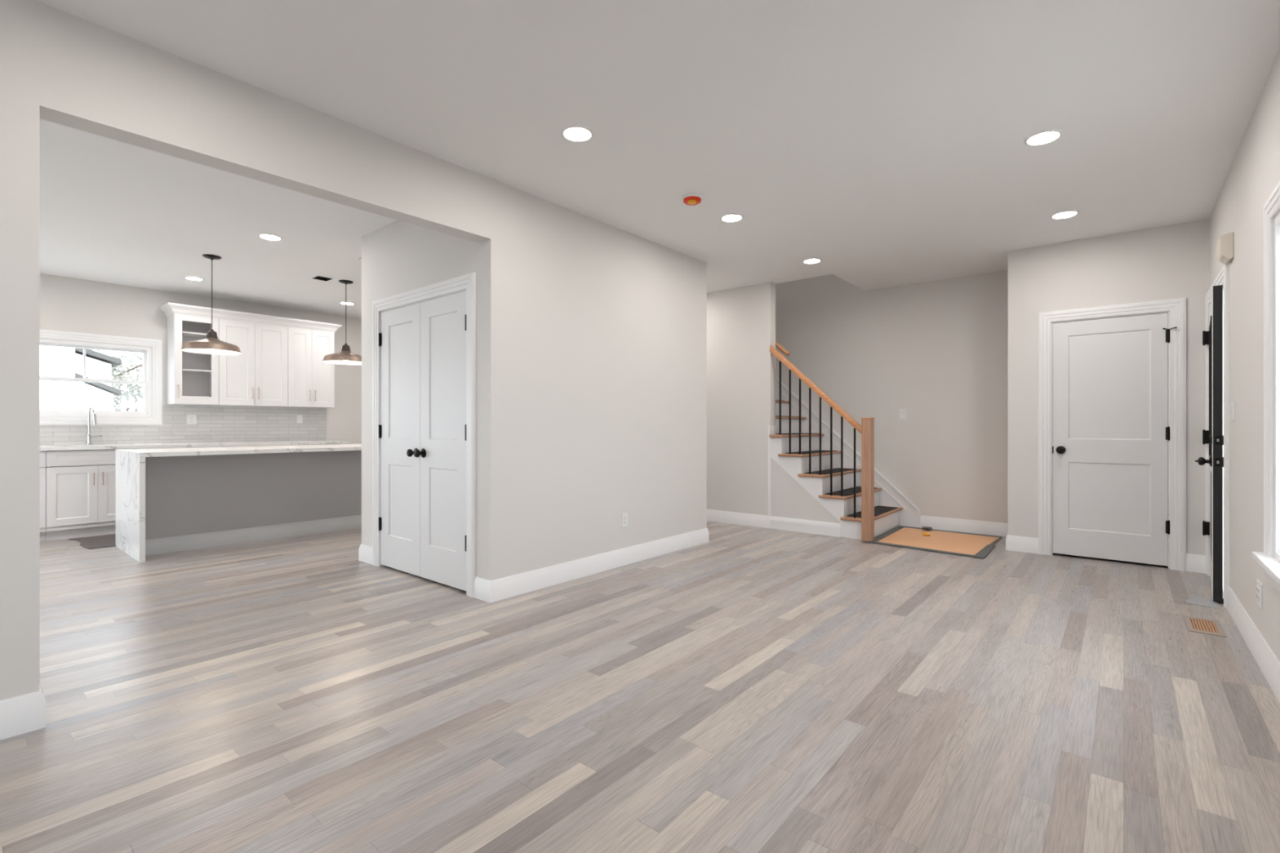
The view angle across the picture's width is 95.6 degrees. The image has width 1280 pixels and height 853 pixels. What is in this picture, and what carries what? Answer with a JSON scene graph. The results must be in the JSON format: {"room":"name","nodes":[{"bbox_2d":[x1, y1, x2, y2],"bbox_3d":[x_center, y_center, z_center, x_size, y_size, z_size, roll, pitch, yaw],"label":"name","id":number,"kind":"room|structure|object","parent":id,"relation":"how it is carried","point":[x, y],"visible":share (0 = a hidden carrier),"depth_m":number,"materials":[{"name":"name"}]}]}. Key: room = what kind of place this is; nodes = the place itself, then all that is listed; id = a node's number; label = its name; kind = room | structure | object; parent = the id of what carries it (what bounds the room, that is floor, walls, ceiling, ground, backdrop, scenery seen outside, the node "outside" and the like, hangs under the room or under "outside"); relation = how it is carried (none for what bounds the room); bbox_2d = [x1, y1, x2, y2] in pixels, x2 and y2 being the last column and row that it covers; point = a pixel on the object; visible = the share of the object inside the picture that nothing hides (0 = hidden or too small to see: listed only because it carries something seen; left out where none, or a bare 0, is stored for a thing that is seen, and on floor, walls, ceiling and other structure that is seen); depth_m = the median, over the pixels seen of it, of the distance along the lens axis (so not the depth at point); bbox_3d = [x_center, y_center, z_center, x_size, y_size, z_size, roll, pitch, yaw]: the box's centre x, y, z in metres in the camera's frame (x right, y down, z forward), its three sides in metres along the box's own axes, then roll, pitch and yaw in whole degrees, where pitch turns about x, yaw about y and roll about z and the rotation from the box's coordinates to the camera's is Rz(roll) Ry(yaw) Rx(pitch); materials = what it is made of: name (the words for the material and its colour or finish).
{"room":"empty living room","nodes":[
{"label":"empty living room","id":0,"kind":"room"},
{"bbox_2d":[39,273,361,466],"bbox_3d":[-5.695,-0.230,6.866,0.140,2.730,8.466,0,0,40],"label":"wall","id":1,"kind":"structure","parent":0,"point":[66,304],"depth_m":6.75,"materials":[{"name":"white paint"}]},
{"bbox_2d":[39,337,151,417],"bbox_3d":[-6.085,-0.507,6.367,0.100,0.815,1.120,0,0,40],"label":"window","id":2,"kind":"structure","parent":1,"relation":"in","point":[147,351],"depth_m":6.49,"materials":[{"name":"white paint"}]},
{"bbox_2d":[39,328,162,425],"bbox_3d":[-6.037,-0.507,6.328,0.023,1.005,1.310,0,0,40],"label":"trim","id":3,"kind":"structure","parent":1,"relation":"attached to","point":[156,344],"depth_m":6.57,"materials":[{"name":"white paint"}]},
{"bbox_2d":[39,403,325,445],"bbox_3d":[-5.569,-0.029,6.901,0.008,0.469,3.480,0,0,40],"label":"backsplash","id":4,"kind":"structure","parent":1,"relation":"attached to","point":[215,424],"depth_m":7.19,"materials":[{"name":"white tile"}]},
{"bbox_2d":[186,414,196,424],"bbox_3d":[-5.438,-0.077,7.044,0.010,0.116,0.100,0,0,40],"label":"wall outlet","id":5,"kind":"object","parent":4,"relation":"attached to","point":[190,419],"visible":1,"depth_m":7.04,"materials":[{"name":"white plastic"}]},
{"bbox_2d":[297,414,302,423],"bbox_3d":[-4.667,-0.093,7.968,0.012,0.116,0.072,0,0,40],"label":"wall switch","id":6,"kind":"object","parent":4,"relation":"attached to","point":[300,417],"visible":1,"depth_m":7.97,"materials":[{"name":"white plastic"}]},
{"bbox_2d":[167,313,218,405],"bbox_3d":[-5.317,-0.786,6.918,0.372,1.067,0.429,0,0,40],"label":"upper cabinet","id":7,"kind":"object","parent":1,"relation":"attached to","point":[193,378],"visible":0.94,"depth_m":6.94,"materials":[{"name":"white paint"}]},
{"bbox_2d":[182,331,206,337],"bbox_3d":[-5.337,-1.090,6.935,0.298,0.018,0.391,0,0,40],"label":"shelf","id":8,"kind":"object","parent":7,"relation":"attached to","point":[184,334],"depth_m":6.92,"materials":[{"name":"white paint"}]},
{"bbox_2d":[182,350,211,355],"bbox_3d":[-5.337,-0.875,6.935,0.298,0.018,0.391,0,0,40],"label":"shelf","id":9,"kind":"object","parent":7,"relation":"attached to","point":[184,353],"depth_m":6.99,"materials":[{"name":"white paint"}]},
{"bbox_2d":[182,368,211,373],"bbox_3d":[-5.337,-0.655,6.935,0.298,0.018,0.391,0,0,40],"label":"shelf","id":10,"kind":"object","parent":7,"relation":"attached to","point":[184,371],"depth_m":6.94,"materials":[{"name":"white paint"}]},
{"bbox_2d":[213,318,288,407],"bbox_3d":[-4.939,-0.786,7.371,0.372,1.067,0.749,0,0,40],"label":"upper cabinet","id":11,"kind":"object","parent":1,"relation":"attached to","point":[256,376],"visible":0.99,"depth_m":7.27,"materials":[{"name":"white paint"}]},
{"bbox_2d":[279,326,334,408],"bbox_3d":[-4.514,-0.786,7.882,0.372,1.067,0.580,0,0,40],"label":"upper cabinet","id":12,"kind":"object","parent":1,"relation":"attached to","point":[311,380],"visible":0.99,"depth_m":7.77,"materials":[{"name":"white paint"}]},
{"bbox_2d":[160,302,342,332],"bbox_3d":[-4.877,-1.343,7.418,0.405,0.105,1.896,0,0,40],"label":"crown molding","id":13,"kind":"structure","parent":12,"relation":"attached to","point":[169,308],"depth_m":7.16,"materials":[{"name":"white paint"}]},
{"bbox_2d":[0,0,706,700],"bbox_3d":[-1.762,-0.230,2.887,0.135,2.730,7.382,0,0,40],"label":"wall","id":14,"kind":"structure","parent":0,"point":[593,332],"depth_m":3.78,"materials":[{"name":"white paint"}]},
{"bbox_2d":[0,528,708,740],"bbox_3d":[-2.399,1.067,3.428,1.838,0.137,7.398,0,0,40],"label":"baseboard","id":15,"kind":"structure","parent":14,"relation":"attached to","point":[22,714],"depth_m":4.03,"materials":[{"name":"white paint"}]},
{"bbox_2d":[621,512,627,528],"bbox_3d":[-0.124,0.770,4.741,0.010,0.116,0.072,0,0,40],"label":"wall outlet","id":16,"kind":"object","parent":14,"relation":"attached to","point":[624,516],"visible":1,"depth_m":4.74,"materials":[{"name":"white plastic"}]},
{"bbox_2d":[361,220,478,577],"bbox_3d":[-0.901,-0.230,5.333,1.671,2.730,2.520,0,0,40],"label":"wall","id":17,"kind":"structure","parent":0,"point":[397,257],"depth_m":4.52,"materials":[{"name":"white paint"}]},
{"bbox_2d":[378,302,420,576],"bbox_3d":[-1.879,0.102,4.487,0.619,2.031,0.106,0,0,40],"label":"door","id":18,"kind":"structure","parent":17,"relation":"in","point":[399,336],"depth_m":4.50,"materials":[{"name":"white paint"}]},
{"bbox_2d":[372,272,475,597],"bbox_3d":[-1.598,0.060,4.337,1.408,2.150,0.143,0,0,40],"label":"trim","id":19,"kind":"structure","parent":17,"relation":"attached to","point":[468,282],"depth_m":3.95,"materials":[{"name":"white paint"}]},
{"bbox_2d":[413,290,466,591],"bbox_3d":[-1.400,0.102,4.088,0.619,2.031,0.106,0,0,40],"label":"door","id":20,"kind":"structure","parent":17,"relation":"in","point":[442,453],"depth_m":4.11,"materials":[{"name":"white paint"}]},
{"bbox_2d":[0,520,1279,852],"bbox_3d":[-1.750,1.235,4.301,9.486,0.200,9.850,0,0,40],"label":"floor","id":21,"kind":"structure","parent":0,"point":[746,689],"depth_m":2.34,"materials":[{"name":"grey wood"}]},
{"bbox_2d":[39,450,45,541],"bbox_3d":[-6.227,0.689,5.606,0.652,0.892,0.646,0,0,40],"label":"base cabinet","id":22,"kind":"object","parent":21,"relation":"on","point":[42,453],"visible":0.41,"depth_m":5.65,"materials":[{"name":"white paint"}]},
{"bbox_2d":[39,440,348,450],"bbox_3d":[-5.310,0.224,6.703,0.659,0.036,3.507,0,0,40],"label":"countertop","id":23,"kind":"structure","parent":22,"relation":"on","point":[104,446],"depth_m":6.50,"materials":[{"name":"white stone"}]},
{"bbox_2d":[85,405,102,444],"bbox_3d":[-5.921,-0.007,6.309,0.156,0.426,0.131,0,0,40],"label":"faucet","id":24,"kind":"object","parent":23,"relation":"on","point":[91,407],"visible":1,"depth_m":6.30,"materials":[{"name":"silver metal"}]},
{"bbox_2d":[44,449,115,541],"bbox_3d":[-5.780,0.693,6.142,0.652,0.885,0.745,0,0,40],"label":"base cabinet","id":25,"kind":"object","parent":21,"relation":"on","point":[81,500],"visible":0.83,"depth_m":5.86,"materials":[{"name":"white paint"}]},
{"bbox_2d":[68,533,115,549],"bbox_3d":[-5.166,1.130,5.798,0.760,0.008,0.699,0,0,40],"label":"kitchen rug","id":26,"kind":"object","parent":21,"relation":"on","point":[108,540],"visible":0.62,"depth_m":5.65,"materials":[{"name":"grey fabric"}]},
{"bbox_2d":[145,450,361,555],"bbox_3d":[-3.878,0.699,6.157,0.722,0.873,2.328,0,0,40],"label":"base cabinet","id":27,"kind":"object","parent":21,"relation":"on","point":[193,502],"visible":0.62,"depth_m":5.66,"materials":[{"name":"grey paint"}]},
{"bbox_2d":[115,444,361,562],"bbox_3d":[-3.779,0.679,6.074,1.040,0.912,2.410,0,0,40],"label":"countertop","id":28,"kind":"structure","parent":27,"relation":"on","point":[130,463],"depth_m":5.16,"materials":[{"name":"white stone"}]},
{"bbox_2d":[768,345,920,541],"bbox_3d":[1.425,-0.517,7.136,3.458,3.304,1.189,0,0,40],"label":"staircase","id":29,"kind":"structure","parent":21,"relation":"on","point":[799,502],"depth_m":6.26,"materials":[{"name":"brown wood"}]},
{"bbox_2d":[776,433,817,434],"bbox_3d":[1.842,0.094,6.879,0.226,0.007,0.859,0,0,40],"label":"mat","id":30,"kind":"object","parent":29,"relation":"on","point":[776,433],"visible":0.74,"depth_m":6.64,"materials":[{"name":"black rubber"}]},
{"bbox_2d":[785,450,837,453],"bbox_3d":[1.988,0.301,6.696,0.226,0.007,0.954,0,0,40],"label":"mat","id":31,"kind":"object","parent":29,"relation":"on","point":[812,451],"visible":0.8,"depth_m":6.67,"materials":[{"name":"black rubber"}]},
{"bbox_2d":[804,467,857,474],"bbox_3d":[2.165,0.509,6.549,0.226,0.007,0.954,0,0,40],"label":"mat","id":32,"kind":"object","parent":29,"relation":"on","point":[837,469],"visible":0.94,"depth_m":6.45,"materials":[{"name":"black rubber"}]},
{"bbox_2d":[825,486,876,496],"bbox_3d":[2.341,0.717,6.402,0.226,0.007,0.954,0,0,40],"label":"mat","id":33,"kind":"object","parent":29,"relation":"on","point":[848,491],"visible":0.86,"depth_m":6.28,"materials":[{"name":"black rubber"}]},
{"bbox_2d":[847,506,897,517],"bbox_3d":[2.518,0.924,6.255,0.226,0.007,0.954,0,0,40],"label":"mat","id":34,"kind":"object","parent":29,"relation":"on","point":[878,510],"visible":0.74,"depth_m":6.31,"materials":[{"name":"black rubber"}]},
{"bbox_2d":[863,525,1002,558],"bbox_3d":[2.911,1.131,5.774,1.085,0.008,1.240,0,0,40],"label":"board","id":35,"kind":"object","parent":21,"relation":"on","point":[977,545],"visible":1,"depth_m":5.71,"materials":[{"name":"brown wood"}]},
{"bbox_2d":[921,526,932,530],"bbox_3d":[3.098,1.109,6.271,0.099,0.039,0.092,0,0,0],"label":"scrap","id":36,"kind":"object","parent":35,"relation":"on","point":[927,528],"visible":1,"depth_m":6.25,"materials":[{"name":"grey"}]},
{"bbox_2d":[1184,596,1219,608],"bbox_3d":[3.638,1.133,3.734,0.244,0.004,0.160,0,0,-36],"label":"plastic sheet","id":37,"kind":"object","parent":21,"relation":"on","point":[1200,601],"visible":0.88,"depth_m":3.73,"materials":[{"name":"grey plastic"}]},
{"bbox_2d":[1183,615,1226,637],"bbox_3d":[3.196,1.132,3.292,0.150,0.005,0.340,0,0,40],"label":"floor vent","id":38,"kind":"object","parent":21,"relation":"in","point":[1196,624],"visible":1,"depth_m":3.28,"materials":[{"name":"beige"}]},
{"bbox_2d":[35,0,1279,318],"bbox_3d":[-1.750,-1.745,4.301,9.486,0.300,9.850,0,0,40],"label":"ceiling","id":39,"kind":"structure","parent":0,"point":[881,142],"depth_m":3.09,"materials":[{"name":"white paint"}]},
{"bbox_2d":[183,275,204,280],"bbox_3d":[-4.817,-1.592,6.276,0.180,0.006,0.180,0,0,40],"label":"recessed light","id":40,"kind":"object","parent":39,"relation":"in","point":[190,277],"visible":1,"depth_m":6.28,"materials":[{"name":"white plastic"}]},
{"bbox_2d":[181,253,241,355],"bbox_3d":[-4.025,-1.146,5.462,0.456,0.898,0.456,0,0,40],"label":"pendant lamp","id":41,"kind":"object","parent":39,"relation":"hanging from","point":[211,344],"visible":1,"depth_m":5.42,"materials":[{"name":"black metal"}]},
{"bbox_2d":[257,233,282,240],"bbox_3d":[-3.121,-1.592,4.903,0.180,0.006,0.180,0,0,40],"label":"recessed light","id":42,"kind":"object","parent":39,"relation":"in","point":[264,236],"visible":1,"depth_m":4.90,"materials":[{"name":"white plastic"}]},
{"bbox_2d":[310,275,335,281],"bbox_3d":[-3.435,-1.698,6.282,0.210,0.213,0.184,0,0,40],"label":"ceiling vent","id":43,"kind":"object","parent":39,"relation":"in","point":[317,277],"visible":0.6,"depth_m":6.33,"materials":[{"name":"black metal"}]},
{"bbox_2d":[322,280,361,364],"bbox_3d":[-3.243,-1.146,6.407,0.456,0.898,0.456,0,0,40],"label":"pendant lamp","id":44,"kind":"object","parent":39,"relation":"hanging from","point":[345,357],"visible":0.88,"depth_m":6.35,"materials":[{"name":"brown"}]},
{"bbox_2d":[339,302,355,305],"bbox_3d":[-3.809,-1.592,7.553,0.180,0.006,0.180,0,0,40],"label":"recessed light","id":45,"kind":"object","parent":39,"relation":"in","point":[342,303],"visible":0.98,"depth_m":7.54,"materials":[{"name":"white plastic"}]},
{"bbox_2d":[353,255,361,261],"bbox_3d":[-2.535,-1.591,5.520,0.320,0.008,0.220,0,0,40],"label":"recessed light","id":46,"kind":"object","parent":39,"relation":"in","point":[359,258],"visible":0.1,"depth_m":5.53,"materials":[{"name":"white plastic"}]},
{"bbox_2d":[560,124,594,142],"bbox_3d":[-0.341,-1.592,3.169,0.180,0.006,0.180,0,0,40],"label":"recessed light","id":47,"kind":"object","parent":39,"relation":"in","point":[574,133],"visible":1,"depth_m":3.16,"materials":[{"name":"white plastic"}]},
{"bbox_2d":[681,191,702,205],"bbox_3d":[0.363,-1.565,4.031,0.144,0.059,0.144,0,0,40],"label":"smoke detector","id":48,"kind":"object","parent":39,"relation":"attached to","point":[691,198],"visible":1,"depth_m":3.98,"materials":[{"name":"orange plastic"}]},
{"bbox_2d":[720,213,743,222],"bbox_3d":[0.703,-1.592,4.449,0.180,0.006,0.180,0,0,40],"label":"recessed light","id":49,"kind":"object","parent":39,"relation":"in","point":[733,217],"visible":1,"depth_m":4.44,"materials":[{"name":"white plastic"}]},
{"bbox_2d":[802,257,822,263],"bbox_3d":[1.663,-1.592,5.612,0.180,0.006,0.180,0,0,40],"label":"recessed light","id":50,"kind":"object","parent":39,"relation":"in","point":[812,260],"visible":1,"depth_m":5.60,"materials":[{"name":"white plastic"}]},
{"bbox_2d":[1023,128,1062,146],"bbox_3d":[2.229,-1.592,3.212,0.180,0.006,0.180,0,0,40],"label":"recessed light","id":51,"kind":"object","parent":39,"relation":"in","point":[1043,137],"visible":1,"depth_m":3.21,"materials":[{"name":"white plastic"}]},
{"bbox_2d":[1049,209,1079,219],"bbox_3d":[3.203,-1.592,4.382,0.180,0.006,0.180,0,0,40],"label":"recessed light","id":52,"kind":"object","parent":39,"relation":"in","point":[1065,214],"visible":1,"depth_m":4.37,"materials":[{"name":"white plastic"}]},
{"bbox_2d":[706,281,775,515],"bbox_3d":[-0.706,-0.230,8.299,5.696,2.730,0.120,0,0,40],"label":"wall","id":53,"kind":"structure","parent":0,"point":[741,321],"depth_m":6.68,"materials":[{"name":"white paint"}]},
{"bbox_2d":[706,509,770,528],"bbox_3d":[-0.750,1.067,8.247,5.694,0.137,0.016,0,0,40],"label":"baseboard","id":54,"kind":"structure","parent":53,"relation":"attached to","point":[718,516],"depth_m":6.67,"materials":[{"name":"white paint"}]},
{"bbox_2d":[768,425,776,515],"bbox_3d":[1.473,0.496,6.482,0.036,1.003,0.124,0,0,40],"label":"trim","id":55,"kind":"structure","parent":53,"relation":"attached to","point":[771,428],"depth_m":6.43,"materials":[{"name":"white paint"}]},
{"bbox_2d":[775,341,790,355],"bbox_3d":[0.986,-1.574,7.028,1.752,1.585,0.092,0,0,40],"label":"wall handrail","id":56,"kind":"object","parent":53,"relation":"attached to","point":[779,346],"visible":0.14,"depth_m":6.53,"materials":[{"name":"brown wood"}]},
{"bbox_2d":[775,270,1008,523],"bbox_3d":[2.377,-1.515,7.195,6.846,5.300,0.120,0,0,40],"label":"wall","id":57,"kind":"structure","parent":0,"point":[936,351],"depth_m":6.50,"materials":[{"name":"white paint"}]},
{"bbox_2d":[899,408,906,419],"bbox_3d":[2.988,-0.130,6.600,0.078,0.120,0.012,0,0,40],"label":"wall switch","id":58,"kind":"object","parent":57,"relation":"attached to","point":[903,412],"visible":1,"depth_m":6.60,"materials":[{"name":"white plastic"}]},
{"bbox_2d":[1008,218,1208,568],"bbox_3d":[4.112,-0.230,5.178,1.318,2.730,0.760,0,0,40],"label":"wall","id":59,"kind":"structure","parent":0,"point":[1171,261],"depth_m":4.93,"materials":[{"name":"white paint"}]},
{"bbox_2d":[920,515,1205,573],"bbox_3d":[3.654,1.067,5.435,0.681,0.137,2.338,0,0,-20],"label":"baseboard","id":60,"kind":"structure","parent":59,"relation":"attached to","point":[1194,562],"depth_m":6.00,"materials":[{"name":"white paint"}]},
{"bbox_2d":[1038,297,1186,571],"bbox_3d":[3.937,0.066,4.891,0.955,2.138,0.143,0,0,40],"label":"trim","id":61,"kind":"structure","parent":59,"relation":"attached to","point":[1176,307],"depth_m":4.68,"materials":[{"name":"white paint"}]},
{"bbox_2d":[1052,312,1177,566],"bbox_3d":[3.916,0.108,4.827,0.805,2.014,0.106,0,0,40],"label":"door","id":62,"kind":"structure","parent":59,"relation":"in","point":[1111,429],"depth_m":4.84,"materials":[{"name":"white paint"}]},
{"bbox_2d":[1208,48,1279,662],"bbox_3d":[1.847,-0.230,1.318,0.140,2.730,9.590,0,0,40],"label":"wall","id":63,"kind":"structure","parent":0,"point":[1253,175],"depth_m":3.00,"materials":[{"name":"white paint"}]},
{"bbox_2d":[1195,284,1223,604],"bbox_3d":[4.011,0.117,4.059,0.195,2.028,0.965,0,0,44],"label":"door","id":64,"kind":"structure","parent":63,"relation":"in","point":[1214,437],"depth_m":3.72,"materials":[{"name":"black paint"}]},
{"bbox_2d":[1205,262,1229,608],"bbox_3d":[4.064,0.060,3.999,0.163,2.150,1.108,0,0,40],"label":"trim","id":65,"kind":"structure","parent":63,"relation":"attached to","point":[1223,277],"depth_m":3.63,"materials":[{"name":"white paint"}]},
{"bbox_2d":[1216,231,1233,264],"bbox_3d":[3.578,-1.080,3.553,0.060,0.158,0.170,0,0,40],"label":"door chime","id":66,"kind":"object","parent":63,"relation":"attached to","point":[1224,244],"visible":1,"depth_m":3.50,"materials":[{"name":"beige plastic"}]},
{"bbox_2d":[1229,401,1235,421],"bbox_3d":[3.555,-0.087,3.488,0.012,0.116,0.118,0,0,40],"label":"wall switch","id":67,"kind":"object","parent":63,"relation":"attached to","point":[1232,406],"visible":1,"depth_m":3.46,"materials":[{"name":"white plastic"}]},
{"bbox_2d":[1226,586,1279,703],"bbox_3d":[1.189,1.067,0.650,0.016,0.137,7.720,0,0,40],"label":"baseboard","id":68,"kind":"structure","parent":63,"relation":"attached to","point":[1265,659],"depth_m":2.82,"materials":[{"name":"white paint"}]},
{"bbox_2d":[1256,579,1262,608],"bbox_3d":[2.983,0.810,2.799,0.010,0.116,0.118,0,0,40],"label":"wall outlet","id":69,"kind":"object","parent":63,"relation":"attached to","point":[1259,585],"visible":1,"depth_m":2.77,"materials":[{"name":"white plastic"}]},
{"bbox_2d":[1256,585,1257,599],"bbox_3d":[2.996,0.810,2.818,0.004,0.068,0.034,0,0,40],"label":"receptacle","id":70,"kind":"object","parent":69,"relation":"attached to","point":[1256,585],"depth_m":2.82,"materials":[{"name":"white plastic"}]},
{"bbox_2d":[1257,586,1260,602],"bbox_3d":[2.966,0.810,2.783,0.004,0.068,0.034,0,0,40],"label":"receptacle","id":71,"kind":"object","parent":69,"relation":"attached to","point":[1259,588],"depth_m":2.77,"materials":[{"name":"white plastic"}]},
{"bbox_2d":[1251,180,1279,592],"bbox_3d":[2.453,-0.160,2.167,0.095,1.680,1.220,0,0,40],"label":"trim","id":72,"kind":"structure","parent":63,"relation":"attached to","point":[1266,560],"depth_m":2.55,"materials":[{"name":"white paint"}]},
{"bbox_2d":[1274,211,1279,562],"bbox_3d":[2.497,-0.165,2.130,0.100,1.480,0.970,0,0,40],"label":"window","id":73,"kind":"structure","parent":63,"relation":"in","point":[1277,220],"depth_m":2.51,"materials":[{"name":"white paint"}]},
{"label":"outside","id":74,"kind":"structure","parent":0,"visible":0},
{"bbox_3d":[-7.685,1.885,6.398,100.000,0.300,80.000,0,0,40],"label":"ground","id":75,"kind":"structure","parent":74,"visible":0},
{"bbox_2d":[39,345,121,410],"bbox_3d":[-17.994,-2.165,10.661,7.100,7.800,11.960,0,0,40],"label":"house","id":76,"kind":"structure","parent":75,"relation":"on","point":[55,362],"depth_m":12.53,"materials":[{"name":"white"}]},
{"bbox_2d":[91,349,142,411],"bbox_3d":[-18.732,-0.742,19.743,4.584,4.974,3.954,0,0,-11],"label":"tree","id":77,"kind":"object","parent":75,"relation":"on","point":[122,373],"visible":0.16,"depth_m":20.19,"materials":[{"name":"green plant"}]},
{"bbox_2d":[113,386,142,411],"bbox_3d":[-12.107,0.414,15.937,0.845,2.922,3.536,0,0,40],"label":"hedge","id":78,"kind":"object","parent":75,"relation":"on","point":[135,396],"visible":0.02,"depth_m":14.80,"materials":[{"name":"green plant"}]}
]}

